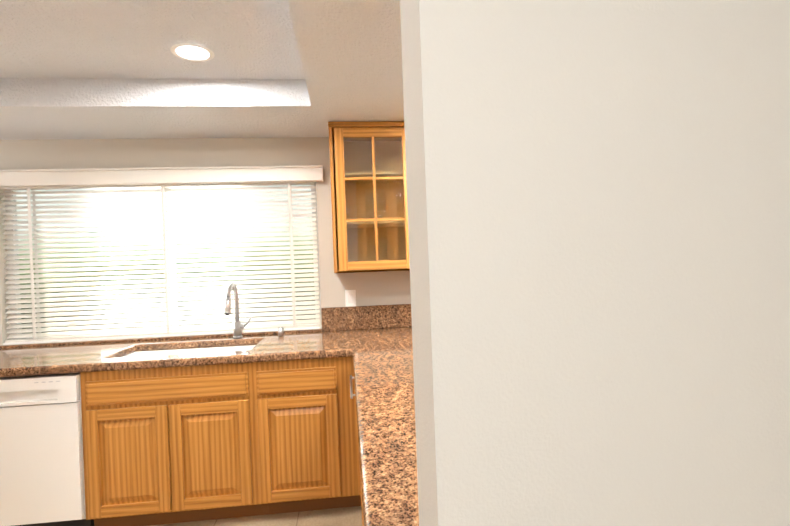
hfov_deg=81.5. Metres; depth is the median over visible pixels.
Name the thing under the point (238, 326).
pull-down faucet
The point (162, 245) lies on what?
backdrop
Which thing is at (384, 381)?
countertop
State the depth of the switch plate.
3.26 m
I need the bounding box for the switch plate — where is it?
[345,290,355,306]
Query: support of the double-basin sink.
in the countertop
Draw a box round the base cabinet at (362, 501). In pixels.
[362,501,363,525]
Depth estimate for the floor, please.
2.53 m
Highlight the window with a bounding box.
[3,182,321,344]
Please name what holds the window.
in the wall at (383, 288)
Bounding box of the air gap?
[278,326,283,335]
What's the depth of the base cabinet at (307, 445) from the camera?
2.52 m
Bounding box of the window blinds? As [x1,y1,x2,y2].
[0,182,320,342]
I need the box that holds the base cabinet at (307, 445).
[252,357,360,515]
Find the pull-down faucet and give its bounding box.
[225,282,251,337]
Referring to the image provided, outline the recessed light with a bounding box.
[170,43,214,61]
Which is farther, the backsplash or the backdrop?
the backdrop
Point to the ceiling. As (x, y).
(120, 39)
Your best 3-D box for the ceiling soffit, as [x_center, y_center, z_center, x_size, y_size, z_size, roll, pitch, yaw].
[-1.711,-0.916,1.728,5.690,0.149,2.780,-2,0,-6]
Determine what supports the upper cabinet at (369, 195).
attached to the wall at (383, 288)
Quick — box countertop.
[0,327,418,525]
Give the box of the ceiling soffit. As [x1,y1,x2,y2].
[0,0,403,139]
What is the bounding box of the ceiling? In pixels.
[0,0,304,79]
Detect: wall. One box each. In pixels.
[0,137,410,347]
[400,0,789,525]
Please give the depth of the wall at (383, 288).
3.18 m
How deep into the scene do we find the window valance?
3.08 m
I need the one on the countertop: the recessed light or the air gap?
the air gap
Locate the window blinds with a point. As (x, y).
(167, 270)
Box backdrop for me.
[16,185,315,333]
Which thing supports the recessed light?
in the ceiling
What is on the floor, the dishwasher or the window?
the dishwasher
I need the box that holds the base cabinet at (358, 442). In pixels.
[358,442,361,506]
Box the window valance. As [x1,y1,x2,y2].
[0,165,322,186]
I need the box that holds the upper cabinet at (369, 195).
[328,121,409,272]
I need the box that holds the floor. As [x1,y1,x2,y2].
[150,506,361,525]
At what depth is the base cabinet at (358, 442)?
2.45 m
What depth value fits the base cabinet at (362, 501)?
1.99 m
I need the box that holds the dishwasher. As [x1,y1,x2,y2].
[0,373,93,525]
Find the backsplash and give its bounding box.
[0,304,411,347]
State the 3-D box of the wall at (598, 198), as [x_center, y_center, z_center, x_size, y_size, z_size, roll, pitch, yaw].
[0.549,0.106,0.509,1.050,2.550,0.120,-2,0,-6]
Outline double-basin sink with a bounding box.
[123,345,255,356]

